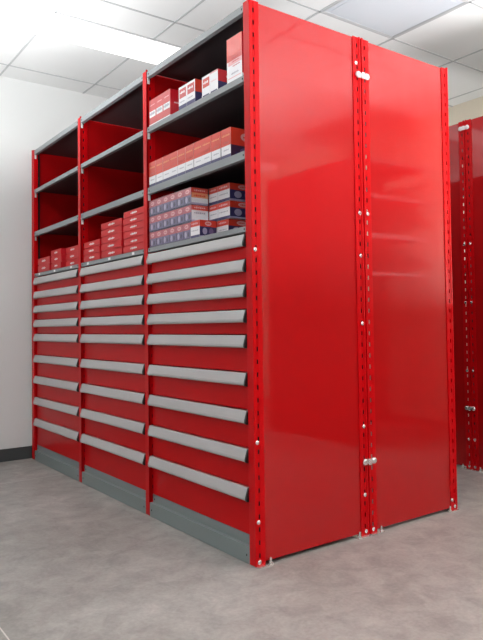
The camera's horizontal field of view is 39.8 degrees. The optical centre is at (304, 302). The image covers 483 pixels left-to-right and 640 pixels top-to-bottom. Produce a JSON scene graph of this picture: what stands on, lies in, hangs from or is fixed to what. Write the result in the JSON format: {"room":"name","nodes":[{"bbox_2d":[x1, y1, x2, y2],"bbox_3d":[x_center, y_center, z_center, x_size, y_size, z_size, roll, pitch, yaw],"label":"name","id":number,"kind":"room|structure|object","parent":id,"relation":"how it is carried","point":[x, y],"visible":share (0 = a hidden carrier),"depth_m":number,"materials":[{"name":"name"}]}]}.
{"room":"parts storage room","nodes":[
{"label":"parts storage room","id":0,"kind":"room"},
{"bbox_2d":[0,76,108,449],"bbox_3d":[-2.658,-0.301,4.326,7.765,2.830,0.100,1,-2,-39],"label":"wall","id":1,"kind":"structure","parent":0,"point":[31,114],"depth_m":4.75,"materials":[{"name":"white paint"}]},
{"bbox_2d":[0,446,31,461],"bbox_3d":[-2.603,1.067,4.238,7.565,0.088,0.008,1,-2,-39],"label":"baseboard","id":2,"kind":"structure","parent":1,"relation":"attached to","point":[11,454],"depth_m":4.68,"materials":[{"name":"grey rubber"}]},
{"bbox_2d":[0,422,482,639],"bbox_3d":[0.037,1.009,0.944,7.765,0.100,8.650,1,-2,-39],"label":"floor","id":3,"kind":"structure","parent":0,"point":[78,562],"depth_m":2.43,"materials":[{"name":"concrete"}]},
{"bbox_2d":[32,116,143,482],"bbox_3d":[-1.421,-0.006,4.557,0.610,2.216,0.967,1,-2,-39],"label":"storage cabinet","id":4,"kind":"object","parent":3,"relation":"on","point":[61,193],"visible":0.52,"depth_m":4.34,"materials":[{"name":"red metal"}]},
{"bbox_2d":[34,215,77,235],"bbox_3d":[-1.429,-0.499,4.574,0.587,0.032,0.951,1,-2,-39],"label":"shelf","id":5,"kind":"object","parent":4,"relation":"attached to","point":[68,227],"depth_m":4.58,"materials":[{"name":"grey metal"}]},
{"bbox_2d":[34,166,77,195],"bbox_3d":[-1.434,-0.805,4.584,0.587,0.025,0.951,1,-2,-39],"label":"shelf","id":6,"kind":"object","parent":4,"relation":"attached to","point":[66,184],"depth_m":4.63,"materials":[{"name":"grey metal"}]},
{"bbox_2d":[34,120,77,158],"bbox_3d":[-1.438,-1.085,4.593,0.587,0.029,0.951,1,-2,-39],"label":"shelf","id":7,"kind":"object","parent":4,"relation":"attached to","point":[64,145],"depth_m":4.64,"materials":[{"name":"grey metal"}]},
{"bbox_2d":[35,264,77,276],"bbox_3d":[-1.425,-0.205,4.564,0.587,0.021,0.951,1,-2,-39],"label":"countertop","id":8,"kind":"structure","parent":4,"relation":"on","point":[63,269],"depth_m":4.39,"materials":[{"name":"grey paint"}]},
{"bbox_2d":[38,263,50,272],"bbox_3d":[-1.717,-0.233,4.669,0.241,0.050,0.250,1,-2,-39],"label":"flat box","id":9,"kind":"object","parent":8,"relation":"on","point":[46,267],"visible":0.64,"depth_m":4.58,"materials":[{"name":"red cardboard"}]},
{"bbox_2d":[38,256,51,265],"bbox_3d":[-1.718,-0.283,4.673,0.241,0.050,0.250,1,-2,-39],"label":"flat box","id":10,"kind":"object","parent":9,"relation":"on","point":[46,260],"visible":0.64,"depth_m":4.58,"materials":[{"name":"red cardboard"}]},
{"bbox_2d":[51,262,65,269],"bbox_3d":[-1.555,-0.239,4.467,0.241,0.043,0.195,1,-2,-38],"label":"flat box","id":11,"kind":"object","parent":8,"relation":"on","point":[57,265],"visible":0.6,"depth_m":4.36,"materials":[{"name":"red cardboard"}]},
{"bbox_2d":[51,255,66,263],"bbox_3d":[-1.554,-0.282,4.467,0.241,0.043,0.195,1,-2,-39],"label":"flat box","id":12,"kind":"object","parent":11,"relation":"on","point":[61,258],"visible":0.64,"depth_m":4.36,"materials":[{"name":"red cardboard"}]},
{"bbox_2d":[51,248,66,256],"bbox_3d":[-1.556,-0.326,4.467,0.241,0.043,0.195,1,-2,-39],"label":"flat box","id":13,"kind":"object","parent":12,"relation":"on","point":[62,251],"visible":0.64,"depth_m":4.35,"materials":[{"name":"red cardboard"}]},
{"bbox_2d":[66,259,77,266],"bbox_3d":[-1.391,-0.247,4.306,0.241,0.043,0.240,1,-2,-39],"label":"flat box","id":14,"kind":"object","parent":8,"relation":"on","point":[72,262],"visible":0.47,"depth_m":4.23,"materials":[{"name":"red cardboard"}]},
{"bbox_2d":[66,252,77,260],"bbox_3d":[-1.394,-0.290,4.311,0.241,0.043,0.240,1,-2,-38],"label":"flat box","id":15,"kind":"object","parent":14,"relation":"on","point":[73,256],"visible":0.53,"depth_m":4.23,"materials":[{"name":"red cardboard"}]},
{"bbox_2d":[66,245,77,254],"bbox_3d":[-1.391,-0.334,4.308,0.241,0.043,0.240,1,-2,-38],"label":"flat box","id":16,"kind":"object","parent":15,"relation":"on","point":[73,249],"visible":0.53,"depth_m":4.24,"materials":[{"name":"red cardboard"}]},
{"bbox_2d":[79,70,246,515],"bbox_3d":[-0.833,-0.039,3.823,0.610,2.216,0.917,1,-2,-39],"label":"storage cabinet","id":17,"kind":"object","parent":3,"relation":"on","point":[118,417],"visible":0.47,"depth_m":3.57,"materials":[{"name":"red metal"}]},
{"bbox_2d":[81,130,142,172],"bbox_3d":[-0.847,-0.839,3.852,0.587,0.025,0.908,1,-2,-39],"label":"shelf","id":18,"kind":"object","parent":17,"relation":"attached to","point":[127,155],"depth_m":3.85,"materials":[{"name":"grey metal"}]},
{"bbox_2d":[81,75,142,129],"bbox_3d":[-0.852,-1.119,3.862,0.587,0.029,0.908,1,-2,-39],"label":"shelf","id":19,"kind":"object","parent":17,"relation":"attached to","point":[124,108],"depth_m":3.87,"materials":[{"name":"grey metal"}]},
{"bbox_2d":[81,249,143,266],"bbox_3d":[-0.838,-0.239,3.832,0.587,0.021,0.908,1,-2,-39],"label":"countertop","id":20,"kind":"structure","parent":17,"relation":"on","point":[140,252],"depth_m":3.65,"materials":[{"name":"grey paint"}]},
{"bbox_2d":[84,253,101,261],"bbox_3d":[-1.159,-0.260,3.969,0.241,0.040,0.250,1,-2,-39],"label":"flat box","id":21,"kind":"object","parent":20,"relation":"on","point":[96,256],"visible":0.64,"depth_m":3.88,"materials":[{"name":"red cardboard"}]},
{"bbox_2d":[84,246,101,255],"bbox_3d":[-1.162,-0.300,3.974,0.241,0.040,0.250,1,-2,-38],"label":"flat box","id":22,"kind":"object","parent":21,"relation":"on","point":[97,249],"visible":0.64,"depth_m":3.88,"materials":[{"name":"red cardboard"}]},
{"bbox_2d":[84,239,101,248],"bbox_3d":[-1.161,-0.340,3.977,0.241,0.040,0.250,1,-2,-38],"label":"flat box","id":23,"kind":"object","parent":22,"relation":"on","point":[97,242],"visible":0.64,"depth_m":3.89,"materials":[{"name":"red cardboard"}]},
{"bbox_2d":[101,247,123,257],"bbox_3d":[-0.978,-0.270,3.747,0.241,0.040,0.285,1,-2,-39],"label":"flat box","id":24,"kind":"object","parent":20,"relation":"on","point":[118,251],"visible":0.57,"depth_m":3.66,"materials":[{"name":"red cardboard"}]},
{"bbox_2d":[101,240,124,251],"bbox_3d":[-0.981,-0.310,3.747,0.241,0.040,0.285,1,-2,-38],"label":"flat box","id":25,"kind":"object","parent":24,"relation":"on","point":[120,243],"visible":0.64,"depth_m":3.65,"materials":[{"name":"red cardboard"}]},
{"bbox_2d":[101,232,123,244],"bbox_3d":[-0.981,-0.350,3.752,0.241,0.040,0.285,1,-2,-39],"label":"flat box","id":26,"kind":"object","parent":25,"relation":"on","point":[119,236],"visible":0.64,"depth_m":3.66,"materials":[{"name":"red cardboard"}]},
{"bbox_2d":[101,225,123,237],"bbox_3d":[-0.982,-0.390,3.753,0.241,0.040,0.285,1,-2,-39],"label":"flat box","id":27,"kind":"object","parent":26,"relation":"on","point":[115,230],"visible":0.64,"depth_m":3.66,"materials":[{"name":"red cardboard"}]},
{"bbox_2d":[101,218,123,230],"bbox_3d":[-0.982,-0.430,3.755,0.241,0.040,0.285,1,-2,-39],"label":"flat box","id":28,"kind":"object","parent":27,"relation":"on","point":[117,222],"visible":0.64,"depth_m":3.67,"materials":[{"name":"red cardboard"}]},
{"bbox_2d":[123,242,143,252],"bbox_3d":[-0.797,-0.279,3.521,0.241,0.036,0.255,1,-2,-39],"label":"flat box","id":29,"kind":"object","parent":20,"relation":"on","point":[140,246],"visible":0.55,"depth_m":3.44,"materials":[{"name":"red cardboard"}]},
{"bbox_2d":[124,235,143,246],"bbox_3d":[-0.794,-0.316,3.519,0.241,0.036,0.255,1,-2,-39],"label":"flat box","id":30,"kind":"object","parent":29,"relation":"on","point":[140,239],"visible":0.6,"depth_m":3.44,"materials":[{"name":"red cardboard"}]},
{"bbox_2d":[123,228,143,239],"bbox_3d":[-0.796,-0.353,3.518,0.241,0.036,0.255,1,-2,-39],"label":"flat box","id":31,"kind":"object","parent":30,"relation":"on","point":[139,232],"visible":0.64,"depth_m":3.44,"materials":[{"name":"red cardboard"}]},
{"bbox_2d":[123,220,143,232],"bbox_3d":[-0.798,-0.390,3.521,0.241,0.036,0.255,1,-2,-39],"label":"flat box","id":32,"kind":"object","parent":31,"relation":"on","point":[138,225],"visible":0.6,"depth_m":3.44,"materials":[{"name":"red cardboard"}]},
{"bbox_2d":[123,213,143,225],"bbox_3d":[-0.800,-0.427,3.528,0.241,0.036,0.255,1,-2,-39],"label":"flat box","id":33,"kind":"object","parent":32,"relation":"on","point":[138,218],"visible":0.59,"depth_m":3.45,"materials":[{"name":"red cardboard"}]},
{"bbox_2d":[124,206,143,218],"bbox_3d":[-0.798,-0.464,3.526,0.241,0.036,0.255,1,-2,-39],"label":"flat box","id":34,"kind":"object","parent":33,"relation":"on","point":[140,210],"visible":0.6,"depth_m":3.44,"materials":[{"name":"red cardboard"}]},
{"bbox_2d":[81,190,143,218],"bbox_3d":[-0.843,-0.533,3.842,0.587,0.032,0.908,1,-2,-39],"label":"shelf","id":35,"kind":"object","parent":17,"relation":"attached to","point":[117,208],"depth_m":3.76,"materials":[{"name":"metal"}]},
{"bbox_2d":[146,0,370,568],"bbox_3d":[-0.254,-0.073,3.101,0.612,2.216,0.934,1,-2,-39],"label":"storage cabinet","id":36,"kind":"object","parent":3,"relation":"on","point":[260,440],"visible":1,"depth_m":2.78,"materials":[{"name":"red metal"}]},
{"bbox_2d":[149,97,155,126],"bbox_3d":[-0.690,-0.938,3.327,0.161,0.132,0.075,1,-2,-39],"label":"carton","id":37,"kind":"object","parent":36,"relation":"on","point":[152,104],"visible":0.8,"depth_m":3.28,"materials":[{"name":"red cardboard"}]},
{"bbox_2d":[149,160,155,186],"bbox_3d":[-0.695,-0.631,3.317,0.146,0.124,0.075,1,-2,-38],"label":"carton","id":38,"kind":"object","parent":36,"relation":"on","point":[152,166],"visible":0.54,"depth_m":3.27,"materials":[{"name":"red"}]},
{"bbox_2d":[156,93,162,122],"bbox_3d":[-0.643,-0.941,3.269,0.161,0.132,0.075,1,-2,-39],"label":"carton","id":39,"kind":"object","parent":36,"relation":"on","point":[159,99],"visible":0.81,"depth_m":3.22,"materials":[{"name":"red cardboard"}]},
{"bbox_2d":[156,157,162,184],"bbox_3d":[-0.648,-0.634,3.259,0.146,0.124,0.075,1,-2,-38],"label":"carton","id":40,"kind":"object","parent":36,"relation":"on","point":[159,163],"visible":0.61,"depth_m":3.21,"materials":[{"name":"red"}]},
{"bbox_2d":[163,154,169,181],"bbox_3d":[-0.601,-0.637,3.200,0.146,0.124,0.075,1,-2,-39],"label":"carton","id":41,"kind":"object","parent":36,"relation":"on","point":[166,159],"visible":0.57,"depth_m":3.16,"materials":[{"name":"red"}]},
{"bbox_2d":[163,88,178,118],"bbox_3d":[-0.596,-0.944,3.210,0.161,0.132,0.075,1,-2,-39],"label":"carton","id":42,"kind":"object","parent":36,"relation":"on","point":[171,96],"visible":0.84,"depth_m":3.15,"materials":[{"name":"red cardboard"}]},
{"bbox_2d":[170,150,177,178],"bbox_3d":[-0.555,-0.639,3.141,0.146,0.124,0.075,1,-2,-39],"label":"carton","id":43,"kind":"object","parent":36,"relation":"on","point":[173,156],"visible":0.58,"depth_m":3.09,"materials":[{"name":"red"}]},
{"bbox_2d":[178,147,185,175],"bbox_3d":[-0.508,-0.642,3.083,0.146,0.124,0.075,1,-2,-39],"label":"carton","id":44,"kind":"object","parent":36,"relation":"on","point":[181,152],"visible":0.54,"depth_m":3.04,"materials":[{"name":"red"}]},
{"bbox_2d":[179,84,186,109],"bbox_3d":[-0.496,-0.937,3.086,0.161,0.108,0.076,1,-2,-39],"label":"carton","id":45,"kind":"object","parent":36,"relation":"on","point":[182,90],"visible":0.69,"depth_m":3.03,"materials":[{"name":"white cardboard"}]},
{"bbox_2d":[185,143,193,172],"bbox_3d":[-0.461,-0.645,3.024,0.146,0.124,0.075,1,-2,-38],"label":"carton","id":46,"kind":"object","parent":36,"relation":"on","point":[189,150],"visible":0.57,"depth_m":2.98,"materials":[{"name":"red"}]},
{"bbox_2d":[187,79,201,105],"bbox_3d":[-0.449,-0.940,3.027,0.161,0.108,0.076,1,-2,-39],"label":"carton","id":47,"kind":"object","parent":36,"relation":"on","point":[194,87],"visible":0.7,"depth_m":2.96,"materials":[{"name":"white cardboard"}]},
{"bbox_2d":[147,5,242,81],"bbox_3d":[-0.279,-1.152,3.147,0.587,0.029,0.908,1,-2,-39],"label":"shelf","id":48,"kind":"object","parent":36,"relation":"attached to","point":[206,53],"depth_m":3.11,"materials":[{"name":"grey metal"}]},
{"bbox_2d":[147,75,243,138],"bbox_3d":[-0.274,-0.872,3.137,0.587,0.025,0.908,1,-2,-39],"label":"shelf","id":49,"kind":"object","parent":36,"relation":"attached to","point":[221,109],"depth_m":3.12,"materials":[{"name":"grey metal"}]},
{"bbox_2d":[148,151,244,195],"bbox_3d":[-0.269,-0.566,3.127,0.587,0.032,0.908,1,-2,-39],"label":"shelf","id":50,"kind":"object","parent":36,"relation":"attached to","point":[231,169],"depth_m":3.04,"materials":[{"name":"grey metal"}]},
{"bbox_2d":[148,226,245,252],"bbox_3d":[-0.265,-0.272,3.117,0.587,0.021,0.908,1,-2,-39],"label":"shelf","id":51,"kind":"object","parent":36,"relation":"on","point":[242,230],"depth_m":2.92,"materials":[{"name":"grey metal"}]},
{"bbox_2d":[149,223,190,247],"bbox_3d":[-0.608,-0.314,3.158,0.090,0.077,0.416,1,-2,-39],"label":"pack","id":52,"kind":"object","parent":51,"relation":"on","point":[180,232],"visible":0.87,"depth_m":3.12,"materials":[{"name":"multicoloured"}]},
{"bbox_2d":[149,205,207,232],"bbox_3d":[-0.606,-0.393,3.155,0.090,0.077,0.428,1,-2,-39],"label":"pack","id":53,"kind":"object","parent":52,"relation":"on","point":[187,214],"visible":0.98,"depth_m":3.06,"materials":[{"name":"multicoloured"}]},
{"bbox_2d":[149,187,207,216],"bbox_3d":[-0.607,-0.471,3.158,0.090,0.077,0.428,1,-2,-39],"label":"pack","id":54,"kind":"object","parent":53,"relation":"on","point":[189,196],"visible":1,"depth_m":3.05,"materials":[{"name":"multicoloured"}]},
{"bbox_2d":[190,220,216,237],"bbox_3d":[-0.452,-0.323,2.962,0.086,0.076,0.081,1,-2,-39],"label":"carton","id":55,"kind":"object","parent":51,"relation":"on","point":[198,228],"visible":0.94,"depth_m":2.93,"materials":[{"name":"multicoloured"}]},
{"bbox_2d":[218,219,245,231],"bbox_3d":[-0.306,-0.325,2.970,0.141,0.076,0.089,1,-2,-39],"label":"carton","id":56,"kind":"object","parent":51,"relation":"on","point":[227,224],"visible":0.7,"depth_m":2.92,"materials":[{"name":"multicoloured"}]},
{"bbox_2d":[218,200,245,220],"bbox_3d":[-0.301,-0.404,2.966,0.141,0.076,0.099,1,-2,-39],"label":"carton","id":57,"kind":"object","parent":56,"relation":"on","point":[229,209],"visible":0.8,"depth_m":2.91,"materials":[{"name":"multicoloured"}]},
{"bbox_2d":[218,182,244,202],"bbox_3d":[-0.303,-0.482,2.969,0.141,0.076,0.099,1,-2,-39],"label":"carton","id":58,"kind":"object","parent":57,"relation":"on","point":[228,191],"visible":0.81,"depth_m":2.92,"materials":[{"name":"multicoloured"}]},
{"bbox_2d":[194,140,201,169],"bbox_3d":[-0.414,-0.647,2.966,0.146,0.124,0.075,1,-2,-39],"label":"carton","id":59,"kind":"object","parent":36,"relation":"on","point":[197,145],"visible":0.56,"depth_m":2.92,"materials":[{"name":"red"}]},
{"bbox_2d":[202,73,209,97],"bbox_3d":[-0.366,-0.937,2.924,0.161,0.092,0.067,1,-2,-39],"label":"carton","id":60,"kind":"object","parent":36,"relation":"on","point":[206,79],"visible":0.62,"depth_m":2.87,"materials":[{"name":"white cardboard"}]},
{"bbox_2d":[202,136,210,166],"bbox_3d":[-0.367,-0.650,2.907,0.146,0.124,0.075,1,-2,-38],"label":"carton","id":61,"kind":"object","parent":36,"relation":"on","point":[206,142],"visible":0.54,"depth_m":2.86,"materials":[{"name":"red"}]},
{"bbox_2d":[211,131,220,162],"bbox_3d":[-0.320,-0.653,2.849,0.146,0.124,0.075,1,-2,-39],"label":"carton","id":62,"kind":"object","parent":36,"relation":"on","point":[215,138],"visible":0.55,"depth_m":2.80,"materials":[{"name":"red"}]},
{"bbox_2d":[210,69,226,92],"bbox_3d":[-0.325,-0.939,2.871,0.161,0.092,0.067,1,-2,-39],"label":"carton","id":63,"kind":"object","parent":36,"relation":"on","point":[218,77],"visible":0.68,"depth_m":2.81,"materials":[{"name":"white cardboard"}]},
{"bbox_2d":[221,127,244,159],"bbox_3d":[-0.269,-0.656,2.786,0.146,0.124,0.075,1,-2,-39],"label":"carton","id":64,"kind":"object","parent":36,"relation":"on","point":[232,138],"visible":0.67,"depth_m":2.74,"materials":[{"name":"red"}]},
{"bbox_2d":[227,31,243,83],"bbox_3d":[-0.209,-0.992,2.760,0.201,0.186,0.112,1,-2,-39],"label":"carton","id":65,"kind":"object","parent":36,"relation":"on","point":[235,56],"visible":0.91,"depth_m":2.69,"materials":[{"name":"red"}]},
{"bbox_2d":[356,71,369,79],"bbox_3d":[0.260,-1.014,2.966,0.081,0.029,0.016,1,-2,-39],"label":"clip","id":66,"kind":"object","parent":36,"relation":"attached to","point":[359,74],"visible":1,"depth_m":2.96,"materials":[{"name":"white"}]},
{"bbox_2d":[363,457,376,464],"bbox_3d":[0.286,0.698,2.908,0.081,0.029,0.016,1,-2,-39],"label":"clip","id":67,"kind":"object","parent":36,"relation":"attached to","point":[370,461],"visible":1,"depth_m":2.90,"materials":[{"name":"silver metal"}]},
{"bbox_3d":[-0.357,-0.322,3.035,0.141,0.076,0.078,1,-2,-39],"label":"carton","id":68,"kind":"object","parent":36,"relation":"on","visible":0},
{"bbox_2d":[209,204,217,221],"bbox_3d":[-0.357,-0.400,3.035,0.141,0.076,0.078,1,-2,-39],"label":"carton","id":69,"kind":"object","parent":68,"relation":"on","point":[213,210],"visible":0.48,"depth_m":2.99,"materials":[{"name":"white cardboard"}]},
{"bbox_2d":[209,186,218,205],"bbox_3d":[-0.358,-0.479,3.038,0.141,0.076,0.078,1,-2,-39],"label":"carton","id":70,"kind":"object","parent":69,"relation":"on","point":[213,192],"visible":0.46,"depth_m":2.99,"materials":[{"name":"white cardboard"}]},
{"bbox_2d":[360,38,458,535],"bbox_3d":[0.220,-0.067,3.489,0.602,2.216,0.946,1,-2,-39],"label":"storage cabinet","id":71,"kind":"object","parent":3,"relation":"on","point":[408,246],"visible":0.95,"depth_m":3.12,"materials":[{"name":"red metal"}]},
{"bbox_2d":[449,120,472,469],"bbox_3d":[1.175,-0.042,4.687,0.876,2.216,0.602,1,-2,-39],"label":"storage cabinet","id":72,"kind":"object","parent":3,"relation":"on","point":[456,138],"visible":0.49,"depth_m":4.24,"materials":[{"name":"red metal"}]},
{"bbox_2d":[458,125,468,130],"bbox_3d":[1.011,-1.108,4.216,0.016,0.029,0.081,1,-2,-39],"label":"clip","id":73,"kind":"object","parent":72,"relation":"attached to","point":[466,126],"visible":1,"depth_m":4.21,"materials":[{"name":"white"}]},
{"bbox_2d":[465,406,475,410],"bbox_3d":[1.038,0.666,4.156,0.016,0.029,0.081,1,-2,-39],"label":"clip","id":74,"kind":"object","parent":72,"relation":"attached to","point":[469,408],"visible":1,"depth_m":4.15,"materials":[{"name":"silver metal"}]},
{"bbox_2d":[465,116,482,471],"bbox_3d":[1.559,-0.063,4.218,0.888,2.216,0.602,1,-2,-39],"label":"storage cabinet","id":75,"kind":"object","parent":3,"relation":"on","point":[474,133],"visible":1,"depth_m":4.15,"materials":[{"name":"red metal"}]},
{"bbox_2d":[0,0,482,107],"bbox_3d":[0.123,-1.841,1.145,8.100,0.153,8.650,1,-2,-39],"label":"ceiling","id":76,"kind":"structure","parent":0,"point":[453,40],"depth_m":4.17,"materials":[{"name":"white tile"}]},
{"bbox_2d":[0,0,55,34],"bbox_3d":[-1.989,-1.668,3.538,1.196,0.112,0.319,1,-2,-39],"label":"ceiling light","id":77,"kind":"object","parent":76,"relation":"attached to","point":[15,15],"visible":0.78,"depth_m":3.77,"materials":[{"name":"white plastic"}]},
{"bbox_2d":[41,13,179,64],"bbox_3d":[-1.052,-1.657,4.288,1.196,0.112,0.319,1,-2,-39],"label":"ceiling light","id":78,"kind":"object","parent":76,"relation":"attached to","point":[63,28],"visible":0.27,"depth_m":4.08,"materials":[{"name":"white plastic"}]},
{"bbox_2d":[322,0,466,37],"bbox_3d":[0.509,-1.698,3.777,0.586,0.033,0.580,1,-2,-39],"label":"ceiling panel","id":79,"kind":"object","parent":76,"relation":"attached to","point":[391,18],"visible":0.86,"depth_m":3.84,"materials":[{"name":"grey paint"}]},
{"bbox_2d":[366,96,482,423],"bbox_3d":[3.005,-0.421,3.389,0.100,2.830,8.450,1,-2,-39],"label":"wall","id":80,"kind":"structure","parent":0,"point":[471,109],"depth_m":5.43,"materials":[{"name":"beige paint"}]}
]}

